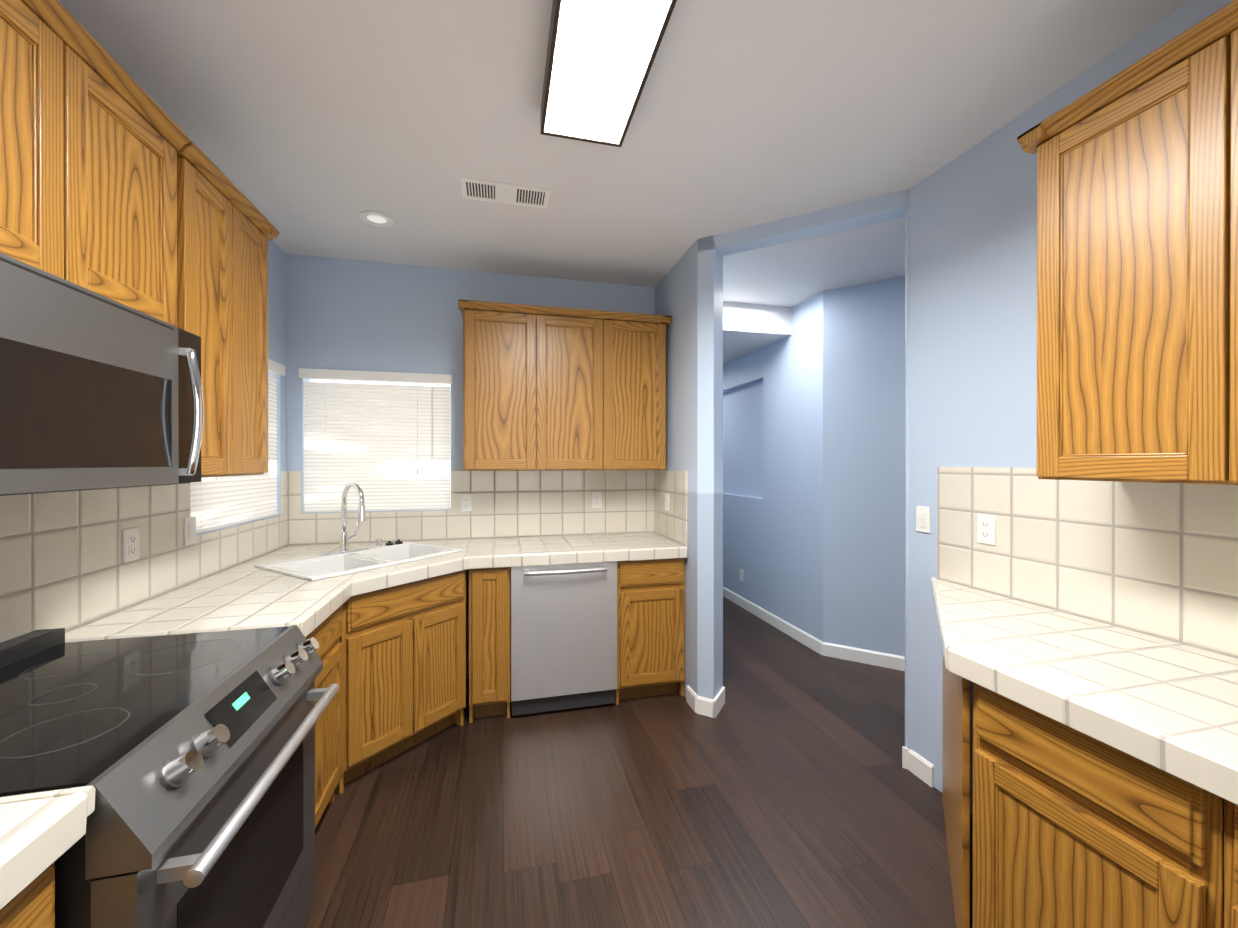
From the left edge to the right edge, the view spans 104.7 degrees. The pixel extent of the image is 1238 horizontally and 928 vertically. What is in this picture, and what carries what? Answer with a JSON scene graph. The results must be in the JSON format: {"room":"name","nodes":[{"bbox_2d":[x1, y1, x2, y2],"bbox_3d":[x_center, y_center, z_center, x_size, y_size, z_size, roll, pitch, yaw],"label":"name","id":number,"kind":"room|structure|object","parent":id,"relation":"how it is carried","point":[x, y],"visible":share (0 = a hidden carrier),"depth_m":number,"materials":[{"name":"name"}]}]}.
{"room":"kitchen","nodes":[
{"label":"kitchen","id":0,"kind":"room"},
{"bbox_2d":[196,240,286,535],"bbox_3d":[-1.489,0.074,0.502,0.120,2.695,5.160,0,0,-14],"label":"wall","id":1,"kind":"structure","parent":0,"point":[276,303],"depth_m":2.82,"materials":[{"name":"blue paint"}]},
{"bbox_2d":[0,0,189,326],"bbox_3d":[-1.350,-0.668,0.990,0.376,0.575,0.753,0,0,-14],"label":"upper cabinet","id":2,"kind":"object","parent":1,"relation":"attached to","point":[94,137],"visible":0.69,"depth_m":1.07,"materials":[{"name":"brown wood"}]},
{"bbox_2d":[0,253,203,495],"bbox_3d":[-1.316,-0.159,1.005,0.452,0.433,0.760,0,0,-14],"label":"microwave","id":3,"kind":"object","parent":2,"relation":"attached to","point":[98,391],"visible":1,"depth_m":1.02,"materials":[{"name":"grey metal"}]},
{"bbox_2d":[0,471,287,642],"bbox_3d":[-1.542,0.288,0.984,0.008,0.483,3.959,0,0,-14],"label":"backsplash","id":4,"kind":"structure","parent":1,"relation":"attached to","point":[62,565],"depth_m":1.54,"materials":[{"name":"tile"}]},
{"bbox_2d":[122,527,139,562],"bbox_3d":[-1.701,0.281,1.666,0.008,0.114,0.070,0,0,-14],"label":"electrical outlet","id":5,"kind":"object","parent":4,"relation":"attached to","point":[131,544],"visible":1,"depth_m":1.66,"materials":[{"name":"white plastic"}]},
{"bbox_2d":[184,516,195,545],"bbox_3d":[-1.778,0.277,1.982,0.011,0.114,0.070,0,0,-14],"label":"light switch","id":6,"kind":"object","parent":4,"relation":"attached to","point":[189,530],"visible":1,"depth_m":1.97,"materials":[{"name":"white plastic"}]},
{"bbox_2d":[176,141,278,477],"bbox_3d":[-1.512,-0.457,1.645,0.376,1.000,0.571,0,0,-14],"label":"upper cabinet","id":7,"kind":"object","parent":1,"relation":"attached to","point":[227,230],"visible":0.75,"depth_m":1.62,"materials":[{"name":"brown wood"}]},
{"bbox_2d":[190,359,284,533],"bbox_3d":[-1.903,-0.141,2.405,0.052,0.880,0.879,0,0,-14],"label":"window blind","id":8,"kind":"object","parent":1,"relation":"attached to","point":[220,502],"visible":0.42,"depth_m":2.44,"materials":[{"name":"white plastic"}]},
{"bbox_2d":[286,253,654,677],"bbox_3d":[-0.896,0.067,3.245,2.592,2.695,0.120,0,0,-14],"label":"wall","id":9,"kind":"structure","parent":0,"point":[350,314],"depth_m":3.05,"materials":[{"name":"blue paint"}]},
{"bbox_2d":[310,379,450,507],"bbox_3d":[-1.555,-0.136,3.155,0.900,0.910,0.002,0,0,-14],"label":"window","id":10,"kind":"structure","parent":9,"relation":"in","point":[382,383],"depth_m":3.16,"materials":[{"name":"white"}]},
{"bbox_2d":[299,368,451,511],"bbox_3d":[-1.524,-0.142,3.031,0.884,0.880,0.052,0,0,-14],"label":"window blind","id":11,"kind":"object","parent":10,"relation":"attached to","point":[385,447],"visible":1,"depth_m":3.04,"materials":[{"name":"white plastic"}]},
{"bbox_2d":[288,470,653,545],"bbox_3d":[-0.876,0.283,3.184,2.342,0.483,0.008,0,0,-14],"label":"backsplash","id":12,"kind":"structure","parent":9,"relation":"attached to","point":[505,504],"depth_m":3.22,"materials":[{"name":"tile"}]},
{"bbox_2d":[461,494,471,510],"bbox_3d":[-1.005,0.254,3.142,0.070,0.114,0.008,0,0,-14],"label":"electrical outlet","id":13,"kind":"object","parent":12,"relation":"attached to","point":[466,502],"visible":1,"depth_m":3.14,"materials":[{"name":"white plastic"}]},
{"bbox_2d":[592,492,601,507],"bbox_3d":[-0.156,0.254,3.353,0.070,0.114,0.008,0,0,-14],"label":"electrical outlet","id":14,"kind":"object","parent":12,"relation":"attached to","point":[596,499],"visible":1,"depth_m":3.35,"materials":[{"name":"white plastic"}]},
{"bbox_2d":[458,299,671,470],"bbox_3d":[-0.341,-0.461,3.121,1.322,1.000,0.376,0,0,-14],"label":"upper cabinet","id":15,"kind":"object","parent":9,"relation":"attached to","point":[551,388],"visible":1,"depth_m":2.96,"materials":[{"name":"brown wood"}]},
{"bbox_2d":[58,0,1190,307],"bbox_3d":[0.763,-1.319,2.468,5.440,0.080,8.140,0,0,-14],"label":"ceiling","id":16,"kind":"structure","parent":0,"point":[312,126],"depth_m":1.75,"materials":[{"name":"white paint"}]},
{"bbox_2d":[360,210,392,226],"bbox_3d":[-1.260,-1.274,2.482,0.156,0.007,0.156,0,0,-14],"label":"recessed light","id":17,"kind":"object","parent":16,"relation":"in","point":[376,218],"visible":1,"depth_m":2.48,"materials":[{"name":"white"}]},
{"bbox_2d":[460,177,549,208],"bbox_3d":[-0.533,-1.275,2.253,0.400,0.005,0.165,0,0,-14],"label":"ceiling vent","id":18,"kind":"object","parent":16,"relation":"in","point":[491,191],"visible":1,"depth_m":2.24,"materials":[{"name":"white metal"}]},
{"bbox_2d":[540,0,676,146],"bbox_3d":[0.004,-1.233,1.188,0.300,0.084,1.180,0,0,-14],"label":"fluorescent ceiling light","id":19,"kind":"object","parent":16,"relation":"attached to","point":[601,56],"visible":1,"depth_m":1.43,"materials":[{"name":"white plastic"}]},
{"bbox_2d":[303,596,972,927],"bbox_3d":[0.763,1.446,2.475,5.440,0.060,8.140,0,0,-14],"label":"floor","id":20,"kind":"structure","parent":0,"point":[783,789],"depth_m":1.91,"materials":[{"name":"brown wood"}]},
{"bbox_2d":[0,862,54,927],"bbox_3d":[-1.033,0.982,0.252,0.604,0.880,0.842,0,0,-14],"label":"base cabinet","id":21,"kind":"object","parent":20,"relation":"on","point":[31,904],"visible":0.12,"depth_m":0.66,"materials":[{"name":"brown wood"}]},
{"bbox_2d":[0,785,95,909],"bbox_3d":[-0.936,0.532,-0.096,0.644,0.066,1.571,0,0,-14],"label":"countertop","id":22,"kind":"structure","parent":21,"relation":"on","point":[40,832],"depth_m":0.67,"materials":[{"name":"tile"}]},
{"bbox_2d":[0,625,338,927],"bbox_3d":[-1.158,0.939,1.055,0.765,0.961,0.760,0,0,-14],"label":"range","id":23,"kind":"object","parent":20,"relation":"on","point":[190,758],"visible":1,"depth_m":1.00,"materials":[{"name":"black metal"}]},
{"bbox_2d":[306,605,343,827],"bbox_3d":[-1.387,0.979,1.680,0.605,0.879,0.554,0,0,-14],"label":"base cabinet","id":24,"kind":"object","parent":20,"relation":"on","point":[326,634],"visible":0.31,"depth_m":1.86,"materials":[{"name":"brown wood"}]},
{"bbox_2d":[335,570,465,793],"bbox_3d":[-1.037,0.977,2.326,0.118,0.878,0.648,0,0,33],"label":"base cabinet","id":25,"kind":"object","parent":20,"relation":"on","point":[404,667],"visible":0.71,"depth_m":2.25,"materials":[{"name":"brown wood"}]},
{"bbox_2d":[65,578,356,642],"bbox_3d":[-1.418,0.582,1.881,0.660,0.197,0.960,0,0,-14],"label":"countertop","id":26,"kind":"structure","parent":25,"relation":"on","point":[307,590],"depth_m":1.63,"materials":[{"name":"tile"}]},
{"bbox_2d":[185,482,686,594],"bbox_3d":[-0.747,0.387,2.644,2.330,0.581,1.099,0,0,-14],"label":"countertop","id":27,"kind":"structure","parent":25,"relation":"on","point":[378,565],"depth_m":2.61,"materials":[{"name":"tile"}]},
{"bbox_2d":[469,567,509,722],"bbox_3d":[-0.774,0.976,2.884,0.219,0.879,0.605,0,0,-14],"label":"base cabinet","id":28,"kind":"object","parent":20,"relation":"on","point":[489,641],"visible":0.81,"depth_m":2.60,"materials":[{"name":"brown wood"}]},
{"bbox_2d":[510,561,616,715],"bbox_3d":[-0.362,0.977,2.931,0.599,0.877,0.652,0,0,-14],"label":"dishwasher","id":29,"kind":"object","parent":20,"relation":"on","point":[563,636],"visible":0.79,"depth_m":2.68,"materials":[{"name":"grey metal"}]},
{"bbox_2d":[615,558,684,704],"bbox_3d":[0.126,0.975,3.107,0.428,0.879,0.605,0,0,-14],"label":"base cabinet","id":30,"kind":"object","parent":20,"relation":"on","point":[650,627],"visible":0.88,"depth_m":2.82,"materials":[{"name":"brown wood"}]},
{"bbox_2d":[942,656,969,927],"bbox_3d":[1.159,0.979,1.654,0.018,0.879,0.825,0,0,31],"label":"panel","id":31,"kind":"object","parent":20,"relation":"on","point":[956,755],"visible":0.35,"depth_m":1.42,"materials":[{"name":"brown wood"}]},
{"bbox_2d":[973,682,1223,927],"bbox_3d":[1.275,0.980,1.125,0.605,0.879,0.455,0,0,-14],"label":"base cabinet","id":32,"kind":"object","parent":20,"relation":"on","point":[1073,828],"visible":0.65,"depth_m":1.03,"materials":[{"name":"brown wood"}]},
{"bbox_2d":[1224,799,1237,927],"bbox_3d":[1.402,0.981,0.611,0.605,0.879,0.600,0,0,-14],"label":"base cabinet","id":33,"kind":"object","parent":20,"relation":"on","point":[1230,864],"visible":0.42,"depth_m":0.83,"materials":[{"name":"brown wood"}]},
{"bbox_2d":[931,577,1237,804],"bbox_3d":[1.336,0.529,0.867,0.659,0.066,2.347,0,0,-14],"label":"countertop","id":34,"kind":"structure","parent":33,"relation":"on","point":[1168,706],"depth_m":1.13,"materials":[{"name":"tile"}]},
{"bbox_2d":[655,239,697,696],"bbox_3d":[0.068,0.064,4.496,0.120,2.695,3.636,0,0,-14],"label":"wall","id":35,"kind":"structure","parent":0,"point":[676,293],"depth_m":2.88,"materials":[{"name":"blue paint"}]},
{"bbox_2d":[654,470,686,545],"bbox_3d":[0.332,0.283,3.161,0.008,0.483,0.618,0,0,-14],"label":"backsplash","id":36,"kind":"structure","parent":35,"relation":"attached to","point":[671,524],"depth_m":3.10,"materials":[{"name":"tile"}]},
{"bbox_2d":[665,493,668,510],"bbox_3d":[0.318,0.254,3.176,0.008,0.114,0.070,0,0,-14],"label":"outlet","id":37,"kind":"object","parent":36,"relation":"attached to","point":[666,502],"visible":1,"depth_m":3.17,"materials":[{"name":"white plastic"}]},
{"bbox_2d":[686,685,696,712],"bbox_3d":[0.424,1.368,2.783,0.014,0.095,0.133,0,0,-14],"label":"baseboard","id":38,"kind":"structure","parent":35,"relation":"attached to","point":[691,698],"depth_m":2.77,"materials":[{"name":"white wood"}]},
{"bbox_2d":[713,687,724,716],"bbox_3d":[0.576,1.368,2.744,0.014,0.095,0.194,0,0,29],"label":"baseboard","id":39,"kind":"structure","parent":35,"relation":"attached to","point":[719,698],"depth_m":2.73,"materials":[{"name":"white wood"}]},
{"bbox_2d":[723,302,791,364],"bbox_3d":[0.552,-1.172,5.090,1.108,0.223,2.710,0,0,-14],"label":"ceiling soffit","id":40,"kind":"structure","parent":0,"point":[749,328],"depth_m":3.87,"materials":[{"name":"white paint"}]},
{"bbox_2d":[723,291,822,641],"bbox_3d":[1.195,0.062,5.051,0.120,2.695,3.100,0,0,-14],"label":"wall","id":41,"kind":"structure","parent":0,"point":[773,471],"depth_m":4.08,"materials":[{"name":"blue paint"}]},
{"bbox_2d":[740,569,743,581],"bbox_3d":[1.211,1.100,4.718,0.008,0.114,0.070,0,0,-14],"label":"outlet","id":42,"kind":"object","parent":41,"relation":"attached to","point":[741,575],"visible":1,"depth_m":4.70,"materials":[{"name":"white plastic"}]},
{"bbox_2d":[723,587,822,654],"bbox_3d":[1.130,1.362,5.039,0.014,0.095,3.100,0,0,-14],"label":"baseboard","id":43,"kind":"structure","parent":41,"relation":"attached to","point":[802,637],"depth_m":4.09,"materials":[{"name":"white wood"}]},
{"bbox_2d":[697,189,909,747],"bbox_3d":[0.951,0.068,2.543,1.051,2.695,0.180,0,0,29],"label":"wall","id":44,"kind":"structure","parent":0,"point":[713,250],"depth_m":2.68,"materials":[{"name":"blue paint"}]},
{"bbox_2d":[697,696,715,717],"bbox_3d":[0.491,1.368,2.688,0.109,0.095,0.014,0,0,29],"label":"baseboard","id":45,"kind":"structure","parent":44,"relation":"attached to","point":[705,706],"depth_m":2.68,"materials":[{"name":"white wood"}]},
{"bbox_2d":[902,746,910,768],"bbox_3d":[1.345,1.369,2.219,0.046,0.095,0.014,0,0,29],"label":"baseboard","id":46,"kind":"structure","parent":44,"relation":"attached to","point":[904,756],"depth_m":2.22,"materials":[{"name":"white wood"}]},
{"bbox_2d":[823,277,904,656],"bbox_3d":[2.526,0.067,2.990,2.300,2.695,0.120,0,0,31],"label":"wall","id":47,"kind":"structure","parent":0,"point":[863,466],"depth_m":3.39,"materials":[{"name":"blue paint"}]},
{"bbox_2d":[822,642,904,670],"bbox_3d":[2.491,1.367,2.936,2.300,0.095,0.014,0,0,31],"label":"baseboard","id":48,"kind":"structure","parent":47,"relation":"attached to","point":[885,660],"depth_m":3.38,"materials":[{"name":"white wood"}]},
{"bbox_2d":[909,0,1232,815],"bbox_3d":[1.838,0.074,0.505,0.120,2.695,3.565,0,0,-14],"label":"wall","id":49,"kind":"structure","parent":0,"point":[973,320],"depth_m":1.93,"materials":[{"name":"blue paint"}]},
{"bbox_2d":[905,746,933,786],"bbox_3d":[1.358,1.369,2.164,0.014,0.095,0.149,0,0,-14],"label":"baseboard","id":50,"kind":"structure","parent":49,"relation":"attached to","point":[920,767],"depth_m":2.15,"materials":[{"name":"white wood"}]},
{"bbox_2d":[916,506,929,532],"bbox_3d":[1.363,0.249,2.142,0.011,0.114,0.070,0,0,-14],"label":"light switch","id":51,"kind":"object","parent":49,"relation":"attached to","point":[922,519],"visible":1,"depth_m":2.14,"materials":[{"name":"white plastic"}]},
{"bbox_2d":[937,467,1237,658],"bbox_3d":[1.663,0.273,0.939,0.008,0.515,2.330,0,0,-14],"label":"backsplash","id":52,"kind":"structure","parent":49,"relation":"attached to","point":[1159,560],"depth_m":1.50,"materials":[{"name":"tile"}]},
{"bbox_2d":[977,513,995,544],"bbox_3d":[1.427,0.253,1.854,0.008,0.114,0.070,0,0,-14],"label":"outlet","id":53,"kind":"object","parent":52,"relation":"attached to","point":[986,528],"visible":1,"depth_m":1.85,"materials":[{"name":"white plastic"}]},
{"bbox_2d":[1017,0,1237,484],"bbox_3d":[1.439,-0.455,1.060,0.376,1.000,0.786,0,0,-14],"label":"upper cabinet","id":54,"kind":"object","parent":49,"relation":"attached to","point":[1137,271],"visible":1,"depth_m":1.14,"materials":[{"name":"brown wood"}]}
]}

